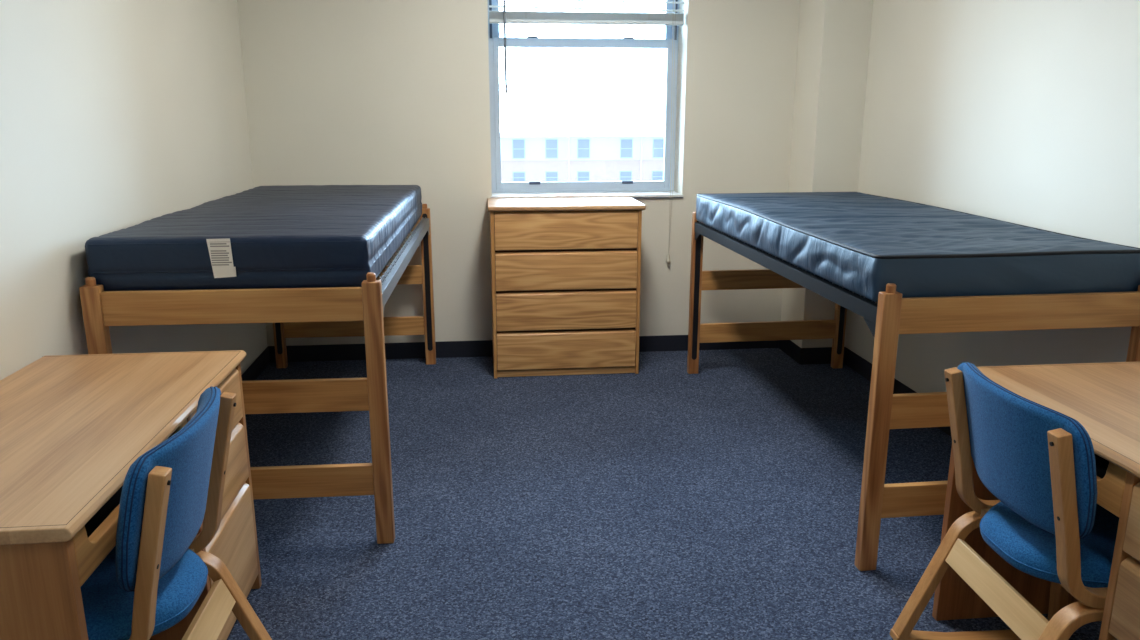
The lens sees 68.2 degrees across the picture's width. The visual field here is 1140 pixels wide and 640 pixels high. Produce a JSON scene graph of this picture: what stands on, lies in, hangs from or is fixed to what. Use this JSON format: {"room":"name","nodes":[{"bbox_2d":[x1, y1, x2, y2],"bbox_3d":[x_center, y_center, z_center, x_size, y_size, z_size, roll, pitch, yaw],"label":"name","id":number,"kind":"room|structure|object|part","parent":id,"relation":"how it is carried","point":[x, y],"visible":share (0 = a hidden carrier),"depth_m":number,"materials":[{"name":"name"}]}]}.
{"room":"dorm room","nodes":[
{"label":"dorm room","id":0,"kind":"room"},
{"bbox_2d":[0,0,267,379],"bbox_3d":[-1.570,-0.362,1.994,0.150,2.620,6.150,-1,14,-6],"label":"wall","id":1,"kind":"structure","parent":0,"point":[115,115],"depth_m":2.86,"materials":[{"name":"beige paint"}]},
{"bbox_2d":[241,346,269,380],"bbox_3d":[-1.485,0.878,2.229,0.006,0.100,5.700,-1,14,-6],"label":"baseboard","id":2,"kind":"structure","parent":1,"relation":"attached to","point":[255,369],"depth_m":4.71,"materials":[{"name":"black rubber"}]},
{"bbox_2d":[237,0,799,345],"bbox_3d":[-0.117,-1.098,4.999,3.388,2.620,0.300,-1,14,-6],"label":"wall","id":3,"kind":"structure","parent":0,"point":[338,92],"depth_m":4.81,"materials":[{"name":"beige paint"}]},
{"bbox_2d":[269,335,778,362],"bbox_3d":[-0.233,0.165,5.137,3.109,0.100,0.006,-1,14,-6],"label":"baseboard","id":4,"kind":"structure","parent":3,"relation":"attached to","point":[444,349],"depth_m":5.08,"materials":[{"name":"black rubber"}]},
{"bbox_2d":[487,0,682,197],"bbox_3d":[0.091,-1.433,4.925,1.138,1.413,0.306,-1,14,-6],"label":"window","id":5,"kind":"structure","parent":3,"relation":"in","point":[558,189],"depth_m":5.03,"materials":[{"name":"grey metal"}]},
{"bbox_3d":[0.079,-1.861,4.953,1.060,0.495,0.034,-1,14,-6],"label":"sash","id":6,"kind":"part","parent":5,"relation":"part of","materials":[{"name":"grey metal"}]},
{"bbox_2d":[489,0,684,262],"bbox_3d":[0.102,-1.217,4.862,1.116,1.796,0.118,-1,14,-6],"label":"window blind","id":7,"kind":"object","parent":5,"relation":"attached to","point":[504,17],"visible":1,"depth_m":4.76,"materials":[{"name":"white paint"}]},
{"bbox_3d":[0.099,-1.690,4.778,1.110,0.020,0.052,-1,14,-6],"label":"rail","id":8,"kind":"part","parent":7,"relation":"part of","materials":[{"name":"white plastic"}]},
{"bbox_3d":[0.588,-1.230,4.887,0.004,1.730,0.050,-4,14,-14],"label":"pull cord","id":9,"kind":"part","parent":7,"relation":"part of","materials":[{"name":"white fabric"}]},
{"bbox_3d":[0.598,-1.235,4.886,0.014,1.720,0.046,-1,14,-6],"label":"pull cord","id":10,"kind":"part","parent":7,"relation":"part of","materials":[{"name":"white fabric"}]},
{"bbox_3d":[0.096,-0.751,5.051,1.138,0.015,0.224,-1,14,-6],"label":"sill","id":11,"kind":"part","parent":5,"relation":"part of","materials":[{"name":"white"}]},
{"bbox_3d":[0.106,-0.716,4.954,1.138,0.005,0.013,-1,14,-6],"label":"sill edge trim","id":12,"kind":"part","parent":5,"relation":"part of","materials":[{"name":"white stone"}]},
{"bbox_2d":[227,348,1101,639],"bbox_3d":[0.189,0.925,2.499,3.688,0.120,6.150,-1,14,-6],"label":"floor","id":13,"kind":"structure","parent":0,"point":[663,501],"depth_m":3.14,"materials":[{"name":"blue carpet"}]},
{"bbox_2d":[0,350,261,639],"bbox_3d":[-1.171,0.594,2.001,0.560,0.760,1.100,-1,14,-6],"label":"desk","id":14,"kind":"object","parent":13,"relation":"on","point":[73,427],"visible":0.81,"depth_m":1.82,"materials":[{"name":"brown wood"}]},
{"bbox_3d":[-1.120,0.731,1.496,0.533,0.734,0.025,-1,14,-6],"label":"panel","id":15,"kind":"part","parent":14,"relation":"part of","materials":[{"name":"brown wood"}]},
{"bbox_3d":[-0.899,0.348,1.745,0.023,0.107,0.590,-1,14,-6],"label":"pencil drawer","id":16,"kind":"part","parent":14,"relation":"part of","materials":[{"name":"brown wood"}]},
{"bbox_3d":[-1.184,0.586,2.089,0.533,0.734,0.020,-1,14,-6],"label":"panel","id":17,"kind":"part","parent":14,"relation":"part of","materials":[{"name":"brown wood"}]},
{"bbox_3d":[-0.952,0.259,2.259,0.026,0.156,0.407,-1,14,-6],"label":"drawer","id":18,"kind":"part","parent":14,"relation":"part of","materials":[{"name":"brown wood"}]},
{"bbox_3d":[-0.952,0.434,2.302,0.026,0.176,0.407,-1,14,-6],"label":"drawer","id":19,"kind":"part","parent":14,"relation":"part of","materials":[{"name":"brown wood"}]},
{"bbox_3d":[-0.952,0.683,2.363,0.026,0.310,0.407,-1,14,-6],"label":"drawer","id":20,"kind":"part","parent":14,"relation":"part of","materials":[{"name":"brown wood"}]},
{"bbox_3d":[-1.230,0.482,2.512,0.533,0.734,0.025,-1,14,-6],"label":"panel","id":21,"kind":"part","parent":14,"relation":"part of","materials":[{"name":"brown wood"}]},
{"bbox_2d":[80,386,271,639],"bbox_3d":[-0.982,0.602,1.824,0.587,0.826,0.516,-1,14,-6],"label":"desk chair","id":22,"kind":"object","parent":13,"relation":"on","point":[157,569],"visible":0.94,"depth_m":1.72,"materials":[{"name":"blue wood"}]},
{"bbox_3d":[-1.041,0.577,1.812,0.464,0.087,0.424,-1,14,-6],"label":"seat","id":23,"kind":"part","parent":22,"relation":"part of","materials":[{"name":"blue fabric"}]},
{"bbox_3d":[-0.818,0.345,1.779,0.128,0.302,0.513,-1,14,-6],"label":"backrest","id":24,"kind":"part","parent":22,"relation":"part of","materials":[{"name":"blue fabric"}]},
{"bbox_3d":[-0.929,0.745,2.090,0.423,0.365,0.045,-1,14,-6],"label":"leg","id":25,"kind":"part","parent":22,"relation":"part of","materials":[{"name":"brown wood"}]},
{"bbox_2d":[79,204,435,543],"bbox_3d":[-1.154,0.063,3.790,0.915,0.940,2.173,-1,14,-5],"label":"frame","id":26,"kind":"object","parent":13,"relation":"on","point":[323,311],"visible":0.49,"depth_m":2.75,"materials":[{"name":"brown wood"}]},
{"bbox_3d":[-1.488,0.337,2.725,0.058,0.914,0.040,-1,14,-5],"label":"post","id":27,"kind":"part","parent":26,"relation":"part of","materials":[{"name":"brown wood"}]},
{"bbox_3d":[-1.062,-0.043,2.670,0.801,0.108,0.026,-1,14,-5],"label":"rail","id":28,"kind":"part","parent":26,"relation":"part of","materials":[{"name":"brown wood"}]},
{"bbox_2d":[85,185,421,290],"bbox_3d":[-1.168,-0.417,3.643,0.882,0.191,2.036,-1,14,-5],"label":"mattress","id":29,"kind":"object","parent":26,"relation":"on","point":[290,236],"visible":0.98,"depth_m":2.70,"materials":[{"name":"blue"}]},
{"bbox_3d":[-1.674,-0.168,4.788,0.058,0.914,0.040,-1,14,-5],"label":"post","id":30,"kind":"part","parent":26,"relation":"part of","materials":[{"name":"brown wood"}]},
{"bbox_3d":[-1.062,0.253,2.742,0.801,0.108,0.026,-1,14,-5],"label":"rail","id":31,"kind":"part","parent":26,"relation":"part of","materials":[{"name":"brown wood"}]},
{"bbox_3d":[-1.062,0.546,2.814,0.801,0.108,0.026,-1,14,-5],"label":"rail","id":32,"kind":"part","parent":26,"relation":"part of","materials":[{"name":"brown wood"}]},
{"bbox_3d":[-1.247,0.041,4.878,0.801,0.108,0.026,-1,14,-5],"label":"rail","id":33,"kind":"part","parent":26,"relation":"part of","materials":[{"name":"brown wood"}]},
{"bbox_3d":[-0.635,0.320,2.797,0.058,0.914,0.040,-1,14,-5],"label":"post","id":34,"kind":"part","parent":26,"relation":"part of","materials":[{"name":"brown wood"}]},
{"bbox_3d":[-1.247,-0.253,4.806,0.801,0.108,0.026,-1,14,-5],"label":"rail","id":35,"kind":"part","parent":26,"relation":"part of","materials":[{"name":"brown wood"}]},
{"bbox_3d":[-0.722,-0.281,3.744,0.038,0.095,2.088,-1,14,-5],"label":"rail","id":36,"kind":"part","parent":26,"relation":"part of","materials":[{"name":"grey metal"}]},
{"bbox_3d":[-0.820,-0.186,4.861,0.058,0.914,0.040,-1,14,-5],"label":"post","id":37,"kind":"part","parent":26,"relation":"part of","materials":[{"name":"brown wood"}]},
{"bbox_2d":[487,197,645,377],"bbox_3d":[-0.037,-0.198,4.824,0.846,0.956,0.460,-1,14,-6],"label":"dresser","id":38,"kind":"object","parent":13,"relation":"on","point":[566,272],"visible":1,"depth_m":4.62,"materials":[{"name":"brown wood"}]},
{"bbox_3d":[-0.437,-0.177,4.793,0.019,0.929,0.438,-1,14,-6],"label":"panel","id":39,"kind":"part","parent":38,"relation":"part of","materials":[{"name":"brown wood"}]},
{"bbox_3d":[-0.018,-0.052,4.654,0.774,0.212,0.024,-1,14,-6],"label":"drawer","id":40,"kind":"part","parent":38,"relation":"part of","materials":[{"name":"brown wood"}]},
{"bbox_3d":[-0.018,-0.270,4.600,0.774,0.209,0.024,-1,14,-6],"label":"drawer","id":41,"kind":"part","parent":38,"relation":"part of","materials":[{"name":"brown wood"}]},
{"bbox_3d":[-0.018,-0.484,4.548,0.774,0.205,0.024,-1,14,-6],"label":"drawer","id":42,"kind":"part","parent":38,"relation":"part of","materials":[{"name":"brown wood"}]},
{"bbox_3d":[-0.018,0.167,4.707,0.774,0.211,0.024,-1,14,-6],"label":"drawer","id":43,"kind":"part","parent":38,"relation":"part of","materials":[{"name":"brown wood"}]},
{"bbox_3d":[0.357,-0.197,4.874,0.019,0.929,0.438,-1,14,-6],"label":"panel","id":44,"kind":"part","parent":38,"relation":"part of","materials":[{"name":"brown wood"}]},
{"bbox_2d":[687,212,1139,570],"bbox_3d":[1.254,0.084,3.703,0.915,0.940,2.173,-2,14,-7],"label":"frame","id":45,"kind":"object","parent":13,"relation":"on","point":[893,315],"visible":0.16,"depth_m":2.63,"materials":[{"name":"brown wood"}]},
{"bbox_3d":[0.698,-0.142,4.683,0.058,0.914,0.040,-2,14,-7],"label":"post","id":46,"kind":"part","parent":45,"relation":"part of","materials":[{"name":"brown wood"}]},
{"bbox_3d":[1.123,-0.231,4.715,0.801,0.108,0.026,-2,14,-7],"label":"rail","id":47,"kind":"part","parent":45,"relation":"part of","materials":[{"name":"brown wood"}]},
{"bbox_3d":[1.123,0.063,4.787,0.801,0.108,0.026,-2,14,-7],"label":"rail","id":48,"kind":"part","parent":45,"relation":"part of","materials":[{"name":"brown wood"}]},
{"bbox_3d":[0.823,-0.237,3.569,0.038,0.095,2.088,-2,14,-7],"label":"rail","id":49,"kind":"part","parent":45,"relation":"part of","materials":[{"name":"grey metal"}]},
{"bbox_3d":[1.549,-0.167,4.785,0.058,0.914,0.040,-2,14,-7],"label":"post","id":50,"kind":"part","parent":45,"relation":"part of","materials":[{"name":"brown wood"}]},
{"bbox_3d":[0.959,0.361,2.627,0.058,0.914,0.040,-2,14,-7],"label":"post","id":51,"kind":"part","parent":45,"relation":"part of","materials":[{"name":"brown wood"}]},
{"bbox_3d":[1.385,0.567,2.731,0.801,0.108,0.026,-2,14,-7],"label":"rail","id":52,"kind":"part","parent":45,"relation":"part of","materials":[{"name":"brown wood"}]},
{"bbox_2d":[696,192,1139,301],"bbox_3d":[1.239,-0.383,3.566,0.912,0.163,2.043,-2,14,-7],"label":"mattress","id":53,"kind":"object","parent":45,"relation":"on","point":[860,243],"visible":0.95,"depth_m":2.79,"materials":[{"name":"blue fabric"}]},
{"bbox_3d":[1.385,0.273,2.659,0.801,0.108,0.026,-2,14,-7],"label":"rail","id":54,"kind":"part","parent":45,"relation":"part of","materials":[{"name":"brown wood"}]},
{"bbox_3d":[1.385,-0.023,2.587,0.801,0.108,0.026,-2,14,-7],"label":"rail","id":55,"kind":"part","parent":45,"relation":"part of","materials":[{"name":"brown wood"}]},
{"bbox_3d":[1.810,0.336,2.729,0.058,0.914,0.040,-2,14,-7],"label":"post","id":56,"kind":"part","parent":45,"relation":"part of","materials":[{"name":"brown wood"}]},
{"bbox_2d":[890,362,1118,639],"bbox_3d":[1.200,0.548,2.044,0.587,0.826,0.516,-1,14,-4],"label":"desk chair","id":57,"kind":"object","parent":13,"relation":"on","point":[1047,522],"visible":0.97,"depth_m":1.94,"materials":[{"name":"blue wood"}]},
{"bbox_3d":[1.111,0.694,2.298,0.423,0.365,0.045,-1,14,-4],"label":"leg","id":58,"kind":"part","parent":57,"relation":"part of","materials":[{"name":"brown wood"}]},
{"bbox_3d":[1.113,0.557,2.040,0.025,0.022,0.396,-1,14,-4],"label":"seat cross rail","id":59,"kind":"part","parent":57,"relation":"part of","materials":[{"name":"wood"}]},
{"bbox_3d":[1.036,0.298,1.971,0.128,0.302,0.513,-1,14,-4],"label":"backrest","id":60,"kind":"part","parent":57,"relation":"part of","materials":[{"name":"blue fabric"}]},
{"bbox_3d":[1.260,0.521,2.041,0.464,0.087,0.424,-1,14,-4],"label":"seat","id":61,"kind":"part","parent":57,"relation":"part of","materials":[{"name":"blue fabric"}]},
{"bbox_3d":[1.347,0.707,2.317,0.053,0.350,0.045,-1,14,-4],"label":"leg","id":62,"kind":"part","parent":57,"relation":"part of","materials":[{"name":"brown wood"}]},
{"bbox_3d":[1.139,0.797,1.876,0.423,0.365,0.045,-1,14,-4],"label":"leg","id":63,"kind":"part","parent":57,"relation":"part of","materials":[{"name":"brown wood"}]},
{"bbox_2d":[932,361,1139,639],"bbox_3d":[1.381,0.621,1.889,0.560,0.760,1.100,-1,14,-6],"label":"desk","id":64,"kind":"object","parent":13,"relation":"on","point":[1104,398],"visible":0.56,"depth_m":2.06,"materials":[{"name":"brown wood"}]},
{"bbox_3d":[1.329,0.510,2.400,0.533,0.734,0.025,-1,14,-6],"label":"panel","id":65,"kind":"part","parent":64,"relation":"part of","materials":[{"name":"brown wood"}]},
{"bbox_3d":[1.109,0.285,2.002,0.023,0.107,0.590,-1,14,-6],"label":"pencil drawer","id":66,"kind":"part","parent":64,"relation":"part of","materials":[{"name":"brown wood"}]},
{"bbox_3d":[1.393,0.655,1.807,0.533,0.734,0.020,-1,14,-6],"label":"panel","id":67,"kind":"part","parent":64,"relation":"part of","materials":[{"name":"brown wood"}]},
{"bbox_3d":[1.161,0.619,1.548,0.026,0.176,0.407,-1,14,-6],"label":"drawer","id":68,"kind":"part","parent":64,"relation":"part of","materials":[{"name":"brown wood"}]},
{"bbox_3d":[1.161,0.444,1.505,0.026,0.156,0.407,-1,14,-6],"label":"drawer","id":69,"kind":"part","parent":64,"relation":"part of","materials":[{"name":"brown wood"}]},
{"bbox_2d":[781,0,872,347],"bbox_3d":[1.470,-1.058,4.835,0.267,2.620,0.367,-1,14,-6],"label":"pillar","id":70,"kind":"structure","parent":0,"point":[834,35],"depth_m":4.66,"materials":[{"name":"beige paint"}]},
{"bbox_2d":[778,340,844,364],"bbox_3d":[1.467,0.167,5.131,0.273,0.100,0.373,-1,14,-6],"label":"baseboard","id":71,"kind":"structure","parent":70,"relation":"attached to","point":[822,355],"depth_m":4.95,"materials":[{"name":"black rubber"}]},
{"bbox_2d":[845,0,1139,392],"bbox_3d":[1.948,-0.450,2.352,0.150,2.620,6.150,-1,14,-6],"label":"wall","id":72,"kind":"structure","parent":0,"point":[1022,112],"depth_m":3.39,"materials":[{"name":"beige paint"}]},
{"bbox_2d":[844,347,951,436],"bbox_3d":[1.898,0.838,2.392,0.006,0.100,5.328,-1,14,-6],"label":"baseboard","id":73,"kind":"structure","parent":72,"relation":"attached to","point":[852,360],"depth_m":4.69,"materials":[{"name":"black rubber"}]},
{"label":"outside","id":74,"kind":"structure","parent":0,"visible":0},
{"bbox_3d":[2.271,-7.362,74.531,200.000,0.300,133.000,-1,14,-6],"label":"ground","id":75,"kind":"structure","parent":74,"visible":0},
{"bbox_2d":[500,133,663,181],"bbox_3d":[1.386,-13.651,81.668,70.600,8.520,14.650,-1,14,-6],"label":"apartment building","id":76,"kind":"structure","parent":75,"relation":"on","point":[525,157],"depth_m":74.26,"materials":[{"name":"white concrete"}]}
]}

